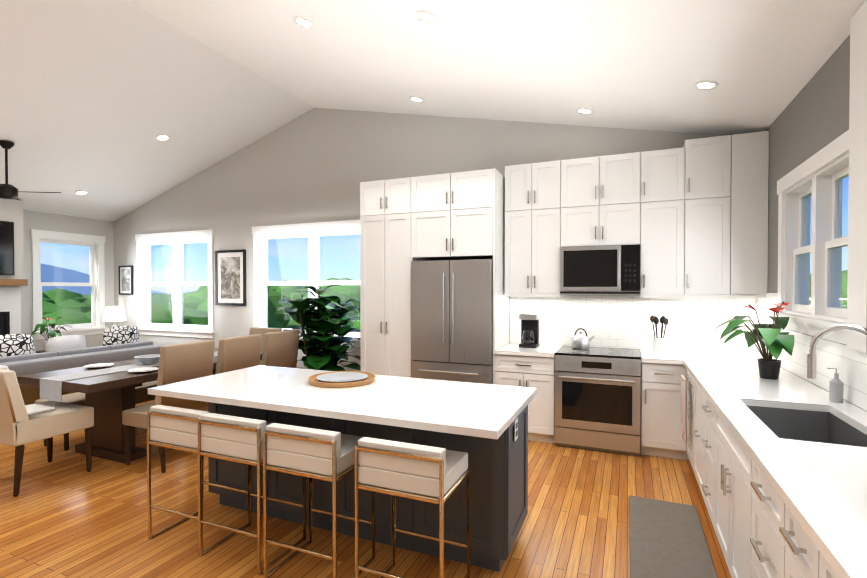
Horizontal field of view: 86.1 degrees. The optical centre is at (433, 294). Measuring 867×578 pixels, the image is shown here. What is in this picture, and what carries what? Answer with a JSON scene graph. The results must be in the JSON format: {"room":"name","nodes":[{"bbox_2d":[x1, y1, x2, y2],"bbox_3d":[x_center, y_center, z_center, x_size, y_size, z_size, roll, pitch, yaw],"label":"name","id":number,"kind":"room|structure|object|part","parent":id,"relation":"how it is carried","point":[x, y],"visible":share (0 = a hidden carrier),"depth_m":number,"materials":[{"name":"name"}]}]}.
{"room":"dining room and kitchen","nodes":[
{"label":"dining room and kitchen","id":0,"kind":"room"},
{"bbox_2d":[23,210,113,352],"bbox_3d":[-7.160,0.116,4.605,0.160,2.769,8.020,0,1,23],"label":"wall","id":1,"kind":"structure","parent":0,"point":[35,220],"depth_m":7.41,"materials":[{"name":"grey paint"}]},
{"bbox_2d":[30,229,107,339],"bbox_3d":[-5.910,-0.150,7.504,0.220,1.670,1.080,0,1,23],"label":"window","id":2,"kind":"structure","parent":1,"relation":"in","point":[95,244],"depth_m":7.58,"materials":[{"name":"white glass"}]},
{"bbox_2d":[0,0,313,220],"bbox_3d":[-5.187,-1.930,3.752,4.440,1.525,8.020,0,1,23],"label":"ceiling","id":3,"kind":"structure","parent":0,"point":[97,97],"depth_m":5.40,"materials":[{"name":"white paint"}]},
{"bbox_2d":[0,140,60,200],"bbox_3d":[-4.979,-1.433,5.274,1.003,0.652,0.880,0,1,23],"label":"ceiling fan","id":4,"kind":"object","parent":3,"relation":"hanging from","point":[8,191],"visible":1,"depth_m":5.35,"materials":[{"name":"brown metal"}]},
{"bbox_2d":[74,190,88,195],"bbox_3d":[-5.228,-1.505,6.887,0.165,0.058,0.170,0,1,23],"label":"recessed light","id":5,"kind":"object","parent":3,"relation":"in","point":[81,192],"visible":1,"depth_m":6.88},
{"bbox_2d":[155,134,169,140],"bbox_3d":[-3.573,-2.063,6.120,0.165,0.058,0.170,0,1,23],"label":"recessed light","id":6,"kind":"object","parent":3,"relation":"in","point":[162,137],"visible":0.98,"depth_m":6.11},
{"bbox_2d":[0,400,730,577],"bbox_3d":[-2.725,1.563,2.761,9.780,0.080,8.020,0,1,23],"label":"floor","id":7,"kind":"structure","parent":0,"point":[64,514],"depth_m":3.06,"materials":[{"name":"brown wood"}]},
{"bbox_2d":[0,198,27,334],"bbox_3d":[-6.115,0.068,5.793,0.840,2.836,1.700,0,1,23],"label":"fireplace","id":8,"kind":"object","parent":7,"relation":"on","point":[11,304],"visible":0.55,"depth_m":6.47,"materials":[{"name":"white paint"}]},
{"bbox_2d":[0,221,13,274],"bbox_3d":[-6.122,-0.624,5.787,0.041,0.740,1.440,0,1,23],"label":"tv","id":9,"kind":"object","parent":8,"relation":"attached to","point":[6,247],"visible":1,"depth_m":6.36,"materials":[{"name":"black plastic"}]},
{"bbox_2d":[0,365,93,496],"bbox_3d":[-3.299,1.025,3.766,0.620,0.972,0.658,0,1,23],"label":"dining chair","id":10,"kind":"object","parent":7,"relation":"on","point":[21,423],"visible":1,"depth_m":3.55,"materials":[{"name":"beige fabric"}]},
{"bbox_2d":[0,341,173,404],"bbox_3d":[-4.671,1.089,6.002,1.000,0.790,2.320,0,1,23],"label":"sofa","id":11,"kind":"object","parent":7,"relation":"on","point":[26,364],"visible":0.33,"depth_m":5.57,"materials":[{"name":"grey fabric"}]},
{"bbox_2d":[0,334,34,356],"bbox_3d":[-4.969,0.738,5.428,0.200,0.540,0.520,0,1,23],"label":"pillow","id":12,"kind":"object","parent":11,"relation":"on","point":[15,344],"visible":0.46,"depth_m":5.43,"materials":[{"name":"white fabric"}]},
{"bbox_2d":[46,335,86,351],"bbox_3d":[-4.733,0.766,5.991,0.200,0.470,0.470,0,1,23],"label":"pillow","id":13,"kind":"object","parent":11,"relation":"on","point":[65,342],"visible":0.29,"depth_m":5.92,"materials":[{"name":"white fabric"}]},
{"bbox_2d":[103,326,138,345],"bbox_3d":[-4.462,0.723,6.636,0.200,0.540,0.520,0,1,23],"label":"pillow","id":14,"kind":"object","parent":11,"relation":"on","point":[119,335],"visible":0.52,"depth_m":6.55,"materials":[{"name":"white fabric"}]},
{"bbox_2d":[34,380,156,450],"bbox_3d":[-3.411,1.259,5.128,0.420,0.470,1.500,0,1,23],"label":"bench","id":15,"kind":"object","parent":7,"relation":"on","point":[141,395],"visible":0.27,"depth_m":4.76,"materials":[{"name":"fabric"}]},
{"bbox_2d":[17,348,262,462],"bbox_3d":[-2.812,1.105,4.875,1.000,0.785,2.100,0,1,23],"label":"dining table","id":16,"kind":"object","parent":7,"relation":"on","point":[109,398],"visible":0.27,"depth_m":4.23,"materials":[{"name":"brown wood"}]},
{"bbox_2d":[83,363,113,367],"bbox_3d":[-3.289,0.704,4.560,0.247,0.022,0.247,0,1,-4],"label":"plate","id":17,"kind":"object","parent":16,"relation":"on","point":[99,365],"depth_m":4.55,"materials":[{"name":"white ceramic"}]},
{"bbox_2d":[40,351,217,401],"bbox_3d":[-2.812,0.752,4.870,0.300,0.250,2.112,0,1,23],"label":"table runner","id":18,"kind":"object","parent":16,"relation":"on","point":[50,388],"visible":0.77,"depth_m":4.09,"materials":[{"name":"grey fabric"}]},
{"bbox_2d":[128,367,157,372],"bbox_3d":[-2.699,0.707,4.312,0.247,0.022,0.247,0,1,14],"label":"plate","id":19,"kind":"object","parent":16,"relation":"on","point":[134,370],"depth_m":4.30,"materials":[{"name":"white ceramic"}]},
{"bbox_2d":[122,340,214,472],"bbox_3d":[-2.373,0.966,4.178,0.568,1.080,0.500,0,1,23],"label":"dining chair","id":20,"kind":"object","parent":7,"relation":"on","point":[185,361],"visible":0.52,"depth_m":4.02,"materials":[{"name":"fabric"}]},
{"bbox_2d":[147,405,251,551],"bbox_3d":[-1.487,1.110,2.968,0.460,0.829,0.400,0,1,23],"label":"stool","id":21,"kind":"object","parent":7,"relation":"on","point":[171,427],"visible":0.6,"depth_m":2.81,"materials":[{"name":"leather"}]},
{"bbox_2d":[216,334,261,373],"bbox_3d":[-2.140,0.959,4.732,0.568,1.080,0.500,0,1,23],"label":"dining chair","id":22,"kind":"object","parent":7,"relation":"on","point":[238,352],"visible":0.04,"depth_m":4.57,"materials":[{"name":"fabric"}]},
{"bbox_2d":[197,413,305,574],"bbox_3d":[-1.078,1.113,2.780,0.460,0.829,0.400,0,1,23],"label":"stool","id":23,"kind":"object","parent":7,"relation":"on","point":[231,438],"visible":0.85,"depth_m":2.62,"materials":[{"name":"leather"}]},
{"bbox_2d":[249,327,281,364],"bbox_3d":[-2.342,0.969,5.992,0.500,1.030,0.568,0,1,23],"label":"dining chair","id":24,"kind":"object","parent":7,"relation":"on","point":[257,330],"visible":0.1,"depth_m":6.16,"materials":[{"name":"fabric"}]},
{"bbox_2d":[261,329,299,367],"bbox_3d":[-1.908,0.952,5.285,0.568,1.080,0.500,0,1,23],"label":"dining chair","id":25,"kind":"object","parent":7,"relation":"on","point":[280,348],"visible":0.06,"depth_m":5.14,"materials":[{"name":"fabric"}]},
{"bbox_2d":[276,284,360,370],"bbox_3d":[-1.405,0.685,5.617,1.043,1.606,1.038,0,1,23],"label":"potted plant","id":26,"kind":"object","parent":7,"relation":"on","point":[321,347],"visible":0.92,"depth_m":5.49,"materials":[{"name":"plant"}]},
{"bbox_2d":[263,423,374,577],"bbox_3d":[-0.622,1.115,2.572,0.460,0.829,0.400,0,1,23],"label":"stool","id":27,"kind":"object","parent":7,"relation":"on","point":[319,454],"visible":0.96,"depth_m":2.41,"materials":[{"name":"leather"}]},
{"bbox_2d":[177,398,527,571],"bbox_3d":[-0.550,1.080,3.031,2.194,0.880,0.872,0,1,23],"label":"kitchen island","id":28,"kind":"object","parent":7,"relation":"on","point":[498,467],"visible":0.29,"depth_m":2.73,"materials":[{"name":"black wood"}]},
{"bbox_2d":[148,365,536,438],"bbox_3d":[-0.579,0.620,2.966,2.290,0.039,0.980,0,1,23],"label":"island countertop","id":29,"kind":"structure","parent":28,"relation":"on","point":[489,411],"depth_m":2.71,"materials":[{"name":"white stone"}]},
{"bbox_2d":[308,371,375,387],"bbox_3d":[-0.625,0.581,3.180,0.456,0.032,0.456,0,1,23],"label":"decorative tray","id":30,"kind":"object","parent":29,"relation":"on","point":[339,379],"visible":1,"depth_m":3.15,"materials":[{"name":"brown wood"}]},
{"bbox_2d":[360,177,411,377],"bbox_3d":[-0.431,0.088,5.601,0.660,2.800,0.646,0,1,23],"label":"tall cabinet","id":31,"kind":"object","parent":7,"relation":"on","point":[385,205],"depth_m":5.29,"materials":[{"name":"white wood"}]},
{"bbox_2d":[355,437,470,577],"bbox_3d":[-0.093,1.118,2.334,0.460,0.829,0.400,0,1,23],"label":"stool","id":32,"kind":"object","parent":7,"relation":"on","point":[429,474],"visible":1,"depth_m":2.18,"materials":[{"name":"leather"}]},
{"bbox_2d":[411,259,492,383],"bbox_3d":[0.289,0.563,5.233,0.907,1.860,0.746,0,1,23],"label":"refrigerator","id":33,"kind":"object","parent":7,"relation":"on","point":[451,320],"visible":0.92,"depth_m":4.91,"materials":[{"name":"silver metal"}]},
{"bbox_2d":[412,168,495,383],"bbox_3d":[0.312,0.092,5.289,0.950,2.800,0.646,0,1,23],"label":"tall cabinet","id":34,"kind":"object","parent":7,"relation":"on","point":[454,214],"depth_m":4.96,"materials":[{"name":"white wood"}]},
{"bbox_2d":[494,170,561,442],"bbox_3d":[1.030,0.096,4.972,0.620,2.800,0.676,0,1,23],"label":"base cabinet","id":35,"kind":"object","parent":7,"relation":"on","point":[515,366],"depth_m":4.73,"materials":[{"name":"white wood"}]},
{"bbox_3d":[1.032,0.595,4.971,0.606,0.038,0.665,0,1,23],"label":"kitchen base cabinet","id":36,"kind":"part","parent":35,"relation":"part of","materials":[{"name":"white stone"}]},
{"bbox_2d":[518,313,539,347],"bbox_3d":[1.046,0.394,5.066,0.190,0.360,0.223,0,1,23],"label":"coffee maker","id":37,"kind":"object","parent":35,"relation":"on","point":[529,330],"visible":1,"depth_m":5.00,"materials":[{"name":"black plastic"}]},
{"bbox_2d":[555,345,640,456],"bbox_3d":[1.657,1.036,4.670,0.768,0.927,0.716,0,1,23],"label":"range oven","id":38,"kind":"object","parent":7,"relation":"on","point":[597,398],"visible":0.92,"depth_m":4.40,"materials":[{"name":"silver metal"}]},
{"bbox_2d":[572,328,594,348],"bbox_3d":[1.581,0.463,4.893,0.236,0.211,0.184,0,1,23],"label":"kettle","id":39,"kind":"object","parent":38,"relation":"on","point":[580,341],"visible":1,"depth_m":4.84,"materials":[{"name":"silver metal"}]},
{"bbox_2d":[640,349,683,459],"bbox_3d":[2.204,1.042,4.491,0.366,0.920,0.676,0,1,23],"label":"base cabinet","id":40,"kind":"object","parent":7,"relation":"on","point":[660,418],"depth_m":4.22,"materials":[{"name":"white wood"}]},
{"bbox_3d":[2.034,0.600,4.550,0.002,0.038,0.665,0,1,23],"label":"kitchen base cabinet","id":41,"kind":"part","parent":40,"relation":"part of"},
{"bbox_2d":[629,496,717,577],"bbox_3d":[1.341,1.518,2.610,0.435,0.014,1.670,0,1,23],"label":"kitchen mat","id":42,"kind":"object","parent":7,"relation":"on","point":[667,539],"visible":0.92,"depth_m":2.82,"materials":[{"name":"grey fabric"}]},
{"bbox_2d":[684,366,691,465],"bbox_3d":[2.473,1.071,3.789,0.666,0.880,0.470,0,1,23],"label":"base cabinet","id":43,"kind":"object","parent":7,"relation":"on","point":[688,447],"depth_m":4.02,"materials":[{"name":"white wood"}]},
{"bbox_2d":[681,375,686,444],"bbox_3d":[2.105,0.968,3.904,0.021,0.542,0.240,0,1,23],"label":"hanging towel","id":44,"kind":"object","parent":43,"relation":"hanging from","point":[683,397],"visible":1,"depth_m":3.83,"materials":[{"name":"white fabric"}]},
{"bbox_2d":[692,377,703,487],"bbox_3d":[2.266,1.077,3.296,0.666,0.880,0.600,0,1,23],"label":"base cabinet","id":45,"kind":"object","parent":7,"relation":"on","point":[697,393],"depth_m":3.52,"materials":[{"name":"white wood"}]},
{"bbox_2d":[700,394,711,521],"bbox_3d":[2.076,1.082,2.844,0.666,0.880,0.380,0,1,23],"label":"base cabinet","id":46,"kind":"object","parent":7,"relation":"on","point":[706,464],"depth_m":3.05,"materials":[{"name":"white wood"}]},
{"bbox_2d":[712,405,747,577],"bbox_3d":[1.828,1.089,2.254,0.666,0.880,0.900,0,1,23],"label":"base cabinet","id":47,"kind":"object","parent":7,"relation":"on","point":[729,457],"depth_m":2.36,"materials":[{"name":"white wood"}]},
{"bbox_2d":[744,454,779,577],"bbox_3d":[1.567,1.097,1.631,0.666,0.880,0.450,0,1,23],"label":"base cabinet","id":48,"kind":"object","parent":7,"relation":"on","point":[760,532],"depth_m":1.82,"materials":[{"name":"white wood"}]},
{"bbox_2d":[776,498,837,577],"bbox_3d":[1.364,1.103,1.147,0.666,0.880,0.600,0,1,23],"label":"base cabinet","id":49,"kind":"object","parent":7,"relation":"on","point":[797,556],"depth_m":1.45,"materials":[{"name":"white wood"}]},
{"bbox_3d":[-5.615,1.150,6.788,0.329,0.651,0.342,0,1,23],"label":"plant stand","id":50,"kind":"object","parent":7,"relation":"on","visible":0},
{"bbox_2d":[31,316,74,350],"bbox_3d":[-5.636,0.572,6.791,0.562,0.502,0.547,0,1,23],"label":"plant","id":51,"kind":"object","parent":50,"relation":"on","point":[51,333],"visible":0.71,"depth_m":6.72,"materials":[{"name":"green plant"}]},
{"bbox_3d":[-5.270,1.166,7.675,0.480,0.595,0.480,0,1,23],"label":"side table","id":52,"kind":"object","parent":7,"relation":"on","visible":0},
{"bbox_2d":[103,306,126,327],"bbox_3d":[-5.270,0.535,7.667,0.330,0.664,0.330,0,1,23],"label":"table lamp","id":53,"kind":"object","parent":52,"relation":"on","point":[114,314],"visible":0.5,"depth_m":7.55,"materials":[{"name":"white fabric"}]},
{"bbox_2d":[113,108,755,370],"bbox_3d":[-1.204,-0.573,6.359,9.780,4.104,0.160,0,1,23],"label":"wall","id":54,"kind":"structure","parent":0,"point":[314,165],"depth_m":6.39,"materials":[{"name":"grey paint"}]},
{"bbox_2d":[118,265,132,294],"bbox_3d":[-5.289,-0.241,7.974,0.340,0.500,0.028,0,1,23],"label":"picture frame","id":55,"kind":"object","parent":54,"relation":"attached to","point":[125,280],"visible":1,"depth_m":7.96,"materials":[{"name":"black wood"}]},
{"bbox_2d":[135,229,214,338],"bbox_3d":[-4.203,-0.161,7.591,1.780,1.690,0.220,0,1,23],"label":"window","id":56,"kind":"structure","parent":54,"relation":"in","point":[145,324],"depth_m":7.58,"materials":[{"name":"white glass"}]},
{"bbox_2d":[215,249,245,305],"bbox_3d":[-3.086,-0.249,7.049,0.600,0.840,0.028,0,1,23],"label":"picture frame","id":57,"kind":"object","parent":54,"relation":"attached to","point":[230,277],"visible":0.98,"depth_m":7.04,"materials":[{"name":"black wood"}]},
{"bbox_2d":[252,220,359,346],"bbox_3d":[-1.705,-0.148,6.542,2.080,1.690,0.220,0,1,23],"label":"window","id":58,"kind":"structure","parent":54,"relation":"in","point":[312,232],"depth_m":6.63,"materials":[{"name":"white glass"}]},
{"bbox_2d":[504,160,559,296],"bbox_3d":[1.115,-0.726,5.116,0.598,1.500,0.326,0,1,23],"label":"upper cabinet","id":59,"kind":"object","parent":54,"relation":"attached to","point":[532,190],"depth_m":4.96,"materials":[{"name":"white wood"}]},
{"bbox_2d":[560,152,643,246],"bbox_3d":[1.743,-0.722,4.852,0.764,1.500,0.326,0,1,23],"label":"upper cabinet","id":60,"kind":"object","parent":54,"relation":"attached to","point":[602,197],"depth_m":4.69,"materials":[{"name":"white wood"}]},
{"bbox_2d":[560,245,639,293],"bbox_3d":[1.725,-0.247,4.816,0.756,0.480,0.413,0,1,23],"label":"microwave","id":61,"kind":"object","parent":60,"relation":"attached to","point":[614,269],"visible":1,"depth_m":4.66,"materials":[{"name":"silver metal"}]},
{"bbox_2d":[510,294,756,354],"bbox_3d":[2.005,0.276,4.929,2.425,0.598,0.012,0,1,23],"label":"wall tile","id":62,"kind":"structure","parent":54,"relation":"attached to","point":[615,320],"depth_m":4.87,"materials":[{"name":"white tile"}]},
{"bbox_2d":[640,140,687,297],"bbox_3d":[2.272,-0.720,4.630,0.383,1.500,0.326,0,1,23],"label":"upper cabinet","id":63,"kind":"object","parent":54,"relation":"attached to","point":[664,249],"depth_m":4.48,"materials":[{"name":"white wood"}]},
{"bbox_2d":[684,135,731,297],"bbox_3d":[2.621,-0.718,4.483,0.375,1.500,0.326,0,1,23],"label":"upper cabinet","id":64,"kind":"object","parent":54,"relation":"attached to","point":[690,217],"depth_m":4.33,"materials":[{"name":"white wood"}]},
{"bbox_2d":[732,131,768,297],"bbox_3d":[2.926,-0.716,4.356,0.286,1.500,0.326,0,1,23],"label":"upper cabinet","id":65,"kind":"object","parent":54,"relation":"attached to","point":[750,151],"depth_m":4.20,"materials":[{"name":"white wood"}]},
{"bbox_2d":[128,0,865,134],"bbox_3d":[-0.678,-2.053,1.858,5.340,1.235,8.020,0,1,23],"label":"ceiling","id":66,"kind":"structure","parent":0,"point":[637,64],"depth_m":3.74,"materials":[{"name":"white paint"}]},
{"bbox_2d":[293,16,313,27],"bbox_3d":[-1.064,-2.230,3.807,0.168,0.042,0.170,0,1,23],"label":"recessed light","id":67,"kind":"object","parent":66,"relation":"in","point":[304,22],"visible":0.98,"depth_m":3.80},
{"bbox_2d":[409,96,423,101],"bbox_3d":[-0.190,-2.194,5.219,0.168,0.042,0.170,0,1,23],"label":"recessed light","id":68,"kind":"object","parent":66,"relation":"in","point":[415,98],"visible":1,"depth_m":5.21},
{"bbox_2d":[415,10,438,23],"bbox_3d":[-0.047,-1.995,3.339,0.168,0.042,0.170,0,1,23],"label":"recessed light","id":69,"kind":"object","parent":66,"relation":"in","point":[426,16],"visible":0.98,"depth_m":3.33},
{"bbox_2d":[576,108,593,113],"bbox_3d":[1.501,-1.817,4.601,0.168,0.042,0.170,0,1,23],"label":"recessed light","id":70,"kind":"object","parent":66,"relation":"in","point":[586,111],"visible":0.96,"depth_m":4.59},
{"bbox_2d":[694,80,718,89],"bbox_3d":[2.098,-1.610,3.572,0.168,0.042,0.170,0,1,23],"label":"recessed light","id":71,"kind":"object","parent":66,"relation":"in","point":[705,84],"visible":1,"depth_m":3.56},
{"bbox_2d":[758,35,866,411],"bbox_3d":[1.710,0.025,0.880,0.160,3.042,8.020,0,1,23],"label":"wall","id":72,"kind":"structure","parent":0,"point":[812,118],"depth_m":3.27,"materials":[{"name":"grey paint"}]},
{"bbox_2d":[670,351,866,577],"bbox_3d":[1.843,0.744,2.360,0.704,0.272,4.855,0,1,23],"label":"countertop","id":73,"kind":"structure","parent":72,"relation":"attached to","point":[802,441],"depth_m":1.94,"materials":[{"name":"white stone"}]},
{"bbox_2d":[650,315,668,352],"bbox_3d":[2.239,0.394,4.600,0.166,0.371,0.124,0,1,23],"label":"utensil crock","id":74,"kind":"object","parent":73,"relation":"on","point":[658,344],"visible":1,"depth_m":4.56,"materials":[{"name":"white ceramic"}]},
{"bbox_2d":[709,301,793,379],"bbox_3d":[2.300,0.323,3.348,0.534,0.545,0.687,0,1,23],"label":"anthurium","id":75,"kind":"object","parent":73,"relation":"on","point":[773,339],"visible":1,"depth_m":3.29,"materials":[{"name":"plant"}]},
{"bbox_2d":[827,368,843,402],"bbox_3d":[2.260,0.510,2.608,0.072,0.188,0.062,0,1,23],"label":"soap bottle","id":76,"kind":"object","parent":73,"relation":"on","point":[836,386],"visible":1,"depth_m":2.59,"materials":[{"name":"grey ceramic"}]},
{"bbox_2d":[807,324,866,378],"bbox_3d":[1.956,0.375,2.174,0.298,0.468,0.148,0,1,23],"label":"faucet","id":77,"kind":"object","parent":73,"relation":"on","point":[811,360],"visible":1,"depth_m":2.26,"materials":[{"name":"silver metal"}]},
{"bbox_2d":[771,130,848,344],"bbox_3d":[2.619,-0.321,3.119,0.220,1.200,1.480,0,1,23],"label":"kitchen window","id":78,"kind":"structure","parent":72,"relation":"in","point":[820,175],"depth_m":3.11,"materials":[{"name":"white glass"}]},
{"bbox_2d":[757,293,866,410],"bbox_3d":[2.179,0.309,2.225,0.012,0.598,4.837,0,1,23],"label":"wall tile","id":79,"kind":"structure","parent":72,"relation":"attached to","point":[850,365],"depth_m":2.91,"materials":[{"name":"white tile"}]},
{"bbox_2d":[847,0,866,352],"bbox_3d":[2.221,-0.589,2.382,0.065,1.762,0.218,0,1,23],"label":"wall cabinet","id":80,"kind":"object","parent":72,"relation":"attached to","point":[857,264],"depth_m":2.39,"materials":[{"name":"white wood"}]},
{"label":"outside","id":81,"kind":"structure","parent":0,"visible":0},
{"bbox_2d":[40,263,194,294],"bbox_3d":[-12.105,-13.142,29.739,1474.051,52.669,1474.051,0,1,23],"label":"mountains","id":82,"kind":"structure","parent":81,"point":[53,274],"depth_m":595.54,"materials":[{"name":"blue"}]},
{"bbox_2d":[82,293,354,328],"bbox_3d":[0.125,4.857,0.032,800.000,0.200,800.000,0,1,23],"label":"ground","id":83,"kind":"structure","parent":81,"point":[166,300],"depth_m":170.10,"materials":[{"name":"green plant"}]},
{"bbox_2d":[42,270,847,329],"bbox_3d":[4.707,4.253,64.159,184.029,16.686,145.527,0,1,23],"label":"trees","id":84,"kind":"object","parent":83,"relation":"on","point":[84,304],"depth_m":31.39,"materials":[{"name":"green plant"}]}
]}

